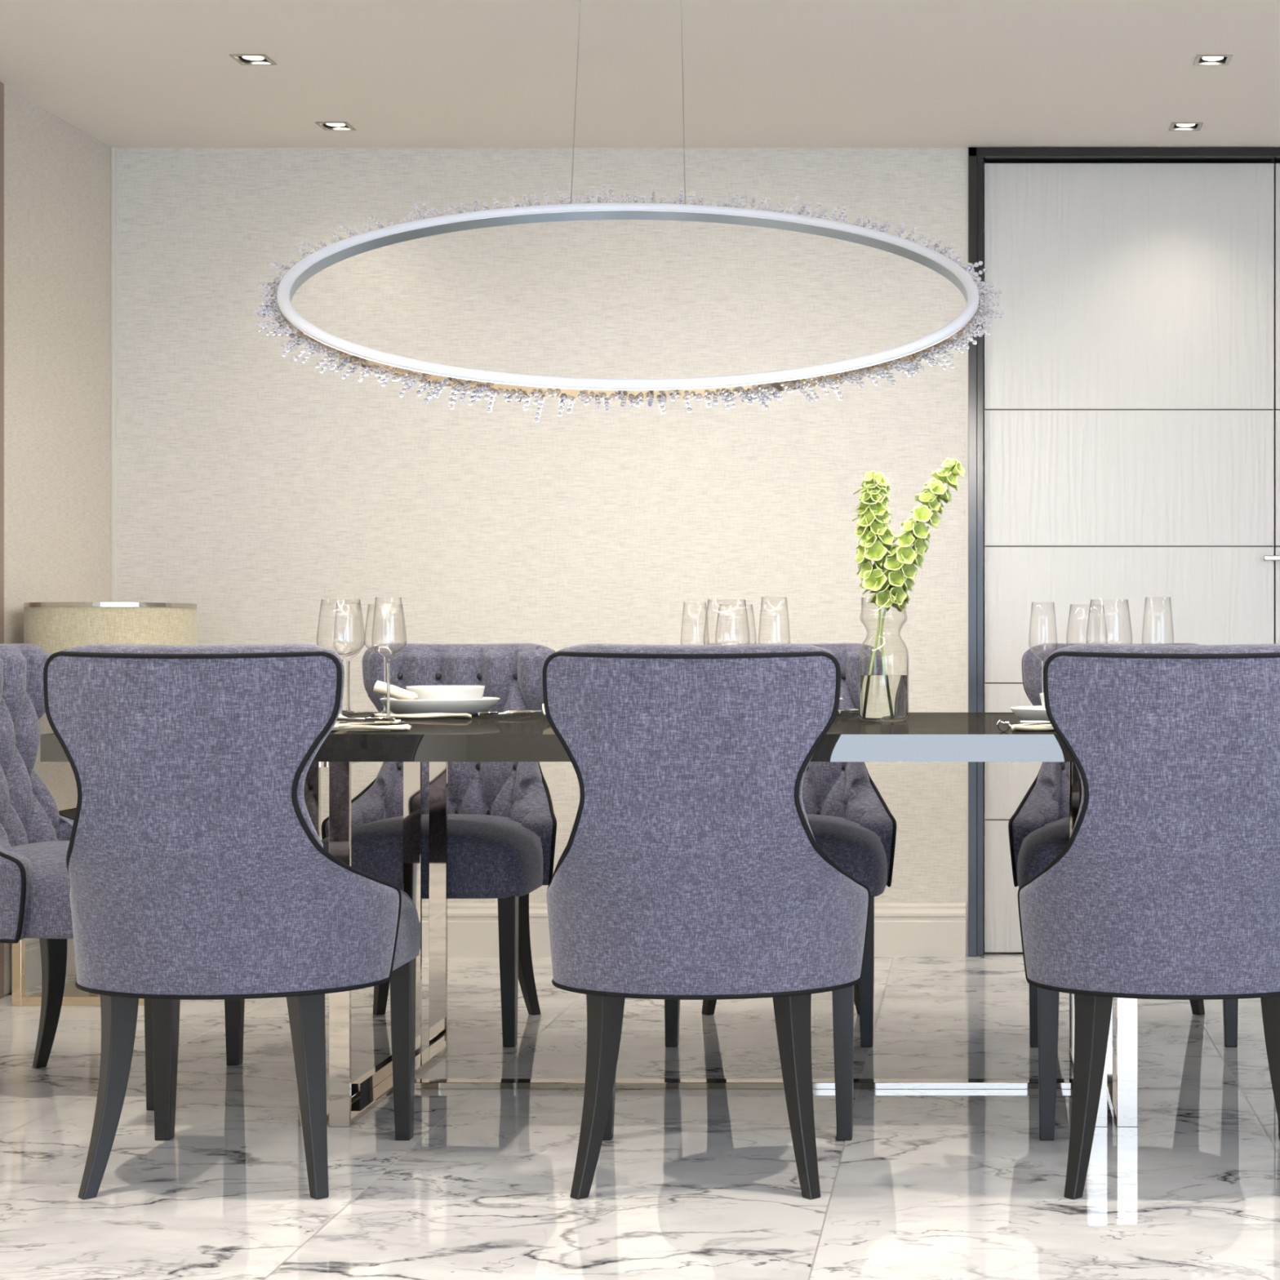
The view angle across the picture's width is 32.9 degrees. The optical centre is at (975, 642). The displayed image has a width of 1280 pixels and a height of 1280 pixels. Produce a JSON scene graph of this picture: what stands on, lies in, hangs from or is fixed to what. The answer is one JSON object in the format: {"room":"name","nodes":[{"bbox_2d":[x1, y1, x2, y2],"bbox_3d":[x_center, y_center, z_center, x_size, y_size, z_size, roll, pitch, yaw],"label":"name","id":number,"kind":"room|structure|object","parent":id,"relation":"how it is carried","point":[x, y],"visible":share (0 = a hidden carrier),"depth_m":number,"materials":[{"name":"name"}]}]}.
{"room":"dining room","nodes":[
{"label":"dining room","id":0,"kind":"room"},
{"bbox_2d":[4,86,111,995],"bbox_3d":[-2.675,-0.269,1.559,0.200,2.410,9.518,0,0,0],"label":"wall","id":1,"kind":"structure","parent":0,"point":[57,175],"depth_m":5.91,"materials":[{"name":"beige paint"}]},
{"bbox_2d":[0,81,4,998],"bbox_3d":[-2.568,-0.268,5.537,0.014,2.408,0.095,0,0,0],"label":"trim","id":2,"kind":"structure","parent":1,"relation":"attached to","point":[2,85],"depth_m":5.57,"materials":[{"name":"brown"}]},
{"bbox_2d":[5,937,75,995],"bbox_3d":[-2.563,0.857,5.957,0.024,0.158,0.674,0,0,0],"label":"baseboard","id":3,"kind":"structure","parent":1,"relation":"attached to","point":[33,950],"depth_m":5.75,"materials":[{"name":"beige paint"}]},
{"bbox_2d":[0,951,1279,1279],"bbox_3d":[0.087,0.961,1.709,5.925,0.050,10.018,0,0,0],"label":"floor","id":4,"kind":"structure","parent":0,"point":[688,1184],"depth_m":3.84,"materials":[{"name":"stone"}]},
{"bbox_2d":[12,808,144,1005],"bbox_3d":[-2.270,0.696,5.700,0.420,0.480,0.510,0,0,0],"label":"console table","id":5,"kind":"object","parent":4,"relation":"on","point":[73,996],"visible":0.13,"depth_m":5.45,"materials":[{"name":"beige wood"}]},
{"bbox_2d":[35,978,99,995],"bbox_3d":[-2.270,0.925,5.700,0.372,0.010,0.452,0,0,0],"label":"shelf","id":6,"kind":"object","parent":5,"relation":"attached to","point":[70,988],"depth_m":5.58,"materials":[{"name":"beige wood"}]},
{"bbox_2d":[23,601,197,654],"bbox_3d":[-2.325,0.176,5.700,0.432,0.560,0.432,0,0,0],"label":"table lamp","id":7,"kind":"object","parent":5,"relation":"on","point":[53,627],"visible":0.39,"depth_m":5.52,"materials":[{"name":"beige fabric"}]},
{"bbox_2d":[0,643,244,1111],"bbox_3d":[-1.877,0.469,4.470,0.562,0.934,0.573,0,0,0],"label":"dining chair","id":8,"kind":"object","parent":4,"relation":"on","point":[35,837],"visible":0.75,"depth_m":4.54,"materials":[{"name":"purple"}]},
{"bbox_2d":[43,644,421,1199],"bbox_3d":[-1.302,0.469,3.756,0.573,0.934,0.562,0,0,0],"label":"dining chair","id":9,"kind":"object","parent":4,"relation":"on","point":[199,868],"visible":1,"depth_m":3.52,"materials":[{"name":"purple fabric"}]},
{"bbox_2d":[320,643,556,1047],"bbox_3d":[-1.305,0.469,5.142,0.573,0.934,0.562,0,0,0],"label":"dining chair","id":10,"kind":"object","parent":4,"relation":"on","point":[502,820],"visible":0.58,"depth_m":5.27,"materials":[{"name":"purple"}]},
{"bbox_2d":[40,712,1137,1126],"bbox_3d":[-0.497,0.552,4.465,2.416,0.768,1.209,0,0,0],"label":"dining table","id":11,"kind":"object","parent":4,"relation":"on","point":[923,736],"visible":0.52,"depth_m":4.09,"materials":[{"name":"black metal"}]},
{"bbox_2d":[316,599,364,715],"bbox_3d":[-1.325,0.039,4.420,0.097,0.257,0.097,0,0,0],"label":"wine glass","id":12,"kind":"object","parent":11,"relation":"on","point":[340,713],"visible":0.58,"depth_m":4.42,"materials":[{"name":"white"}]},
{"bbox_2d":[316,599,364,654],"bbox_3d":[-1.325,-0.026,4.420,0.097,0.125,0.097,0,0,0],"label":"glass bowl","id":13,"kind":"object","parent":12,"relation":"on","point":[322,599],"depth_m":4.42,"materials":[{"name":"clear glass"}]},
{"bbox_2d":[333,605,363,711],"bbox_3d":[-1.475,0.037,4.980,0.070,0.262,0.070,0,0,0],"label":"champagne flute","id":14,"kind":"object","parent":11,"relation":"on","point":[348,663],"visible":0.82,"depth_m":4.98,"materials":[{"name":"clear glass"}]},
{"bbox_2d":[333,605,363,659],"bbox_3d":[-1.475,-0.025,4.980,0.067,0.138,0.067,0,0,0],"label":"glass bowl","id":15,"kind":"object","parent":14,"relation":"on","point":[336,606],"depth_m":4.98,"materials":[{"name":"clear glass"}]},
{"bbox_2d":[342,710,381,712],"bbox_3d":[-1.403,0.156,4.710,0.200,0.011,0.024,0,0,30],"label":"fork","id":16,"kind":"object","parent":11,"relation":"on","point":[343,711],"visible":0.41,"depth_m":4.68,"materials":[{"name":"silver metal"}]},
{"bbox_2d":[342,712,383,714],"bbox_3d":[-1.365,0.150,4.529,0.200,0.011,0.018,0,0,5],"label":"knife","id":17,"kind":"object","parent":11,"relation":"on","point":[342,713],"visible":0.2,"depth_m":4.52,"materials":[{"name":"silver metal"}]},
{"bbox_2d":[336,717,395,721],"bbox_3d":[-1.212,0.150,4.074,0.200,0.011,0.035,0,0,8],"label":"spoon","id":18,"kind":"object","parent":11,"relation":"on","point":[375,719],"visible":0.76,"depth_m":4.07,"materials":[{"name":"silver metal"}]},
{"bbox_2d":[364,717,395,721],"bbox_3d":[-1.143,0.148,4.064,0.060,0.007,0.035,0,0,8],"label":"bowl","id":19,"kind":"object","parent":18,"relation":"on","point":[376,719],"depth_m":4.06,"materials":[{"name":"silver metal"}]},
{"bbox_2d":[336,713,400,724],"bbox_3d":[-1.259,0.136,4.300,0.168,0.061,0.110,0,0,0],"label":"folded napkin","id":20,"kind":"object","parent":11,"relation":"on","point":[397,721],"visible":0.25,"depth_m":4.25,"materials":[{"name":"beige fabric"}]},
{"bbox_2d":[331,723,411,730],"bbox_3d":[-1.169,0.156,4.000,0.198,0.021,0.077,0,0,-7],"label":"folded napkin","id":21,"kind":"object","parent":11,"relation":"on","point":[337,726],"visible":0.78,"depth_m":3.97,"materials":[{"name":"beige fabric"}]},
{"bbox_2d":[335,720,374,723],"bbox_3d":[-1.226,0.150,3.956,0.200,0.011,0.024,0,0,-5],"label":"fork","id":22,"kind":"object","parent":21,"relation":"on","point":[348,721],"visible":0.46,"depth_m":3.95,"materials":[{"name":"silver metal"}]},
{"bbox_2d":[364,605,405,714],"bbox_3d":[-1.388,0.039,4.980,0.097,0.257,0.097,0,0,0],"label":"wine glass","id":23,"kind":"object","parent":11,"relation":"on","point":[384,711],"visible":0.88,"depth_m":4.98,"materials":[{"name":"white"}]},
{"bbox_2d":[371,597,405,722],"bbox_3d":[-1.226,0.037,4.420,0.070,0.262,0.070,0,0,0],"label":"champagne flute","id":24,"kind":"object","parent":11,"relation":"on","point":[388,665],"visible":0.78,"depth_m":4.42,"materials":[{"name":"clear glass"}]},
{"bbox_2d":[371,597,404,660],"bbox_3d":[-1.226,-0.025,4.420,0.067,0.138,0.067,0,0,0],"label":"glass bowl","id":25,"kind":"object","parent":24,"relation":"on","point":[375,597],"depth_m":4.41,"materials":[{"name":"clear glass"}]},
{"bbox_2d":[374,712,471,718],"bbox_3d":[-1.211,0.161,4.640,0.208,0.012,0.055,0,0,0],"label":"folded napkin","id":26,"kind":"object","parent":11,"relation":"on","point":[428,715],"visible":0.95,"depth_m":4.62,"materials":[{"name":"beige fabric"}]},
{"bbox_2d":[379,697,500,715],"bbox_3d":[-1.231,0.148,4.870,0.269,0.038,0.269,0,0,0],"label":"dinner plate","id":27,"kind":"object","parent":11,"relation":"on","point":[472,707],"visible":0.65,"depth_m":4.77,"materials":[{"name":"white ceramic"}]},
{"bbox_2d":[373,680,418,699],"bbox_3d":[-1.306,0.111,4.776,0.099,0.050,0.045,0,0,-8],"label":"rolled napkin","id":28,"kind":"object","parent":27,"relation":"on","point":[380,687],"visible":0.92,"depth_m":4.76,"materials":[{"name":"beige fabric"}]},
{"bbox_2d":[405,685,484,699],"bbox_3d":[-1.219,0.130,4.870,0.177,0.058,0.177,0,0,0],"label":"soup bowl","id":29,"kind":"object","parent":27,"relation":"on","point":[424,692],"visible":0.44,"depth_m":4.80,"materials":[{"name":"white ceramic"}]},
{"bbox_2d":[477,710,542,715],"bbox_3d":[-1.043,0.160,4.747,0.035,0.011,0.200,0,0,30],"label":"spoon","id":30,"kind":"object","parent":11,"relation":"on","point":[522,712],"visible":1,"depth_m":4.75,"materials":[{"name":"silver metal"}]},
{"bbox_2d":[477,711,499,715],"bbox_3d":[-1.078,0.159,4.686,0.035,0.007,0.060,0,0,30],"label":"bowl","id":31,"kind":"object","parent":30,"relation":"on","point":[482,713],"depth_m":4.68,"materials":[{"name":"silver metal"}]},
{"bbox_2d":[542,703,546,715],"bbox_3d":[-0.848,0.148,4.500,0.138,0.038,0.066,0,0,0],"label":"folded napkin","id":32,"kind":"object","parent":11,"relation":"on","point":[543,706],"visible":0.02,"depth_m":4.48,"materials":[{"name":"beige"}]},
{"bbox_2d":[837,707,857,713],"bbox_3d":[-0.294,0.160,4.899,0.035,0.011,0.200,0,0,8],"label":"spoon","id":33,"kind":"object","parent":11,"relation":"on","point":[854,709],"visible":0.89,"depth_m":4.88,"materials":[{"name":"silver metal"}]},
{"bbox_2d":[837,709,849,713],"bbox_3d":[-0.304,0.159,4.830,0.035,0.007,0.060,0,0,8],"label":"bowl","id":34,"kind":"object","parent":33,"relation":"on","point":[842,711],"depth_m":4.81,"materials":[{"name":"silver metal"}]},
{"bbox_2d":[857,597,908,721],"bbox_3d":[-0.196,0.036,4.500,0.107,0.262,0.107,0,0,0],"label":"glass vase","id":35,"kind":"object","parent":11,"relation":"on","point":[862,597],"visible":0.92,"depth_m":4.50,"materials":[{"name":"clear glass"}]},
{"bbox_2d":[852,470,895,675],"bbox_3d":[-0.213,-0.103,4.502,0.095,0.523,0.095,0,0,29],"label":"flower stalk","id":36,"kind":"object","parent":35,"relation":"in","point":[876,540],"visible":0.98,"depth_m":4.48,"materials":[{"name":"green plant"}]},
{"bbox_2d":[859,675,906,718],"bbox_3d":[-0.196,0.115,4.500,0.101,0.090,0.101,0,0,0],"label":"water","id":37,"kind":"object","parent":35,"relation":"in","point":[881,696],"visible":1,"depth_m":4.46,"materials":[{"name":"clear liquid"}]},
{"bbox_2d":[866,457,964,719],"bbox_3d":[-0.127,-0.113,4.484,0.209,0.555,0.091,0,0,14],"label":"flower stalk","id":38,"kind":"object","parent":35,"relation":"in","point":[902,573],"visible":0.98,"depth_m":4.47,"materials":[{"name":"green plant"}]},
{"bbox_2d":[995,719,1011,732],"bbox_3d":[0.053,0.156,3.963,0.029,0.023,0.012,0,0,0],"label":"napkin ring","id":39,"kind":"object","parent":11,"relation":"on","point":[999,721],"visible":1,"depth_m":3.96,"materials":[{"name":"grey metal"}]},
{"bbox_2d":[1010,705,1050,724],"bbox_3d":[0.203,0.148,4.190,0.269,0.038,0.269,0,0,0],"label":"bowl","id":40,"kind":"object","parent":11,"relation":"on","point":[1036,713],"visible":0.21,"depth_m":4.12,"materials":[{"name":"white ceramic"}]},
{"bbox_2d":[1039,693,1045,709],"bbox_3d":[0.214,0.130,4.190,0.177,0.058,0.177,0,0,0],"label":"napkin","id":41,"kind":"object","parent":40,"relation":"on","point":[1042,695],"visible":0.05,"depth_m":4.17,"materials":[{"name":"white fabric"}]},
{"bbox_2d":[1011,723,1053,730],"bbox_3d":[0.147,0.161,4.020,0.158,0.012,0.086,0,0,0],"label":"folded napkin","id":42,"kind":"object","parent":11,"relation":"on","point":[1025,726],"visible":0.49,"depth_m":3.98,"materials":[{"name":"beige fabric"}]},
{"bbox_2d":[1017,720,1045,722],"bbox_3d":[0.181,0.150,4.045,0.200,0.011,0.018,0,0,0],"label":"knife","id":43,"kind":"object","parent":42,"relation":"on","point":[1018,721],"visible":0.11,"depth_m":4.04,"materials":[{"name":"silver metal"}]},
{"bbox_2d":[1020,720,1049,722],"bbox_3d":[0.184,0.150,3.992,0.200,0.011,0.024,0,0,0],"label":"fork","id":44,"kind":"object","parent":42,"relation":"on","point":[1020,721],"visible":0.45,"depth_m":3.98,"materials":[{"name":"silver metal"}]},
{"bbox_2d":[1028,603,1057,693],"bbox_3d":[0.158,0.037,4.980,0.070,0.262,0.070,0,0,0],"label":"champagne flute","id":45,"kind":"object","parent":11,"relation":"on","point":[1042,662],"visible":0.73,"depth_m":4.98,"materials":[{"name":"clear glass"}]},
{"bbox_2d":[542,644,870,1199],"bbox_3d":[-0.473,0.469,3.756,0.573,0.934,0.562,0,0,0],"label":"dining chair","id":46,"kind":"object","parent":4,"relation":"on","point":[691,865],"visible":1,"depth_m":3.51,"materials":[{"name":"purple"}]},
{"bbox_2d":[664,643,896,1047],"bbox_3d":[-0.478,0.469,5.142,0.573,0.934,0.562,0,0,0],"label":"dining chair","id":47,"kind":"object","parent":4,"relation":"on","point":[849,819],"visible":0.29,"depth_m":5.16,"materials":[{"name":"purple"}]},
{"bbox_2d":[1008,643,1238,1047],"bbox_3d":[0.365,0.469,5.142,0.573,0.934,0.562,0,0,0],"label":"dining chair","id":48,"kind":"object","parent":4,"relation":"on","point":[1038,829],"visible":0.21,"depth_m":5.16,"materials":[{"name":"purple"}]},
{"bbox_2d":[1017,644,1279,1199],"bbox_3d":[0.360,0.469,3.756,0.573,0.934,0.562,0,0,0],"label":"dining chair","id":49,"kind":"object","parent":4,"relation":"on","point":[1165,883],"visible":1,"depth_m":3.51,"materials":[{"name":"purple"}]},
{"bbox_2d":[0,0,1279,147],"bbox_3d":[0.087,-1.504,1.709,5.925,0.060,10.018,0,0,0],"label":"ceiling","id":50,"kind":"structure","parent":0,"point":[125,73],"depth_m":5.49,"materials":[{"name":"white"}]},
{"bbox_2d":[229,54,276,65],"bbox_3d":[-1.827,-1.488,5.356,0.090,0.032,0.090,0,0,0],"label":"recessed light","id":51,"kind":"object","parent":50,"relation":"in","point":[243,60],"visible":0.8,"depth_m":5.37,"materials":[{"name":"silver metal"}]},
{"bbox_2d":[315,121,355,130],"bbox_3d":[-1.827,-1.488,6.046,0.090,0.032,0.090,0,0,0],"label":"recessed light","id":52,"kind":"object","parent":50,"relation":"in","point":[326,126],"visible":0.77,"depth_m":6.06,"materials":[{"name":"silver metal"}]},
{"bbox_2d":[1168,122,1203,130],"bbox_3d":[0.600,-1.488,6.050,0.090,0.032,0.090,0,0,0],"label":"recessed light","id":53,"kind":"object","parent":50,"relation":"in","point":[1174,126],"visible":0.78,"depth_m":6.07,"materials":[{"name":"silver metal"}]},
{"bbox_2d":[1193,54,1232,65],"bbox_3d":[0.600,-1.488,5.360,0.090,0.032,0.090,0,0,0],"label":"recessed light","id":54,"kind":"object","parent":50,"relation":"in","point":[1201,60],"visible":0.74,"depth_m":5.38,"materials":[{"name":"silver metal"}]},
{"bbox_3d":[-0.711,-1.460,4.400,0.260,0.025,0.260,0,0,0],"label":"ceiling canopy","id":55,"kind":"object","parent":50,"relation":"attached to","visible":0},
{"bbox_2d":[254,0,1004,422],"bbox_3d":[-0.717,-0.922,4.476,1.480,1.055,1.431,0,0,31],"label":"ring chandelier","id":56,"kind":"object","parent":55,"relation":"hanging from","point":[905,357],"visible":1,"depth_m":4.26,"materials":[{"name":"white"}]},
{"bbox_2d":[116,147,1275,951],"bbox_3d":[-0.013,-0.269,6.443,5.525,2.410,0.250,0,0,0],"label":"wall","id":57,"kind":"structure","parent":0,"point":[257,486],"depth_m":6.32,"materials":[{"name":"paper"}]},
{"bbox_2d":[111,146,116,602],"bbox_3d":[-2.568,-0.348,6.313,0.011,2.252,0.010,0,0,0],"label":"trim","id":58,"kind":"structure","parent":57,"relation":"attached to","point":[113,150],"depth_m":6.31,"materials":[{"name":"beige paint"}]},
{"bbox_2d":[422,902,965,956],"bbox_3d":[-1.302,0.857,6.306,2.545,0.158,0.024,0,0,0],"label":"baseboard","id":59,"kind":"structure","parent":57,"relation":"attached to","point":[900,929],"depth_m":6.29,"materials":[{"name":"beige paint"}]},
{"bbox_2d":[965,147,968,955],"bbox_3d":[-0.026,-0.269,6.330,0.008,2.410,0.036,0,0,0],"label":"trim","id":60,"kind":"structure","parent":57,"relation":"attached to","point":[966,148],"depth_m":6.31,"materials":[{"name":"beige paint"}]},
{"bbox_2d":[968,147,1279,956],"bbox_3d":[0.904,-0.268,6.404,1.852,2.408,0.228,0,0,0],"label":"door","id":61,"kind":"structure","parent":57,"relation":"in","point":[1132,357],"depth_m":6.35,"materials":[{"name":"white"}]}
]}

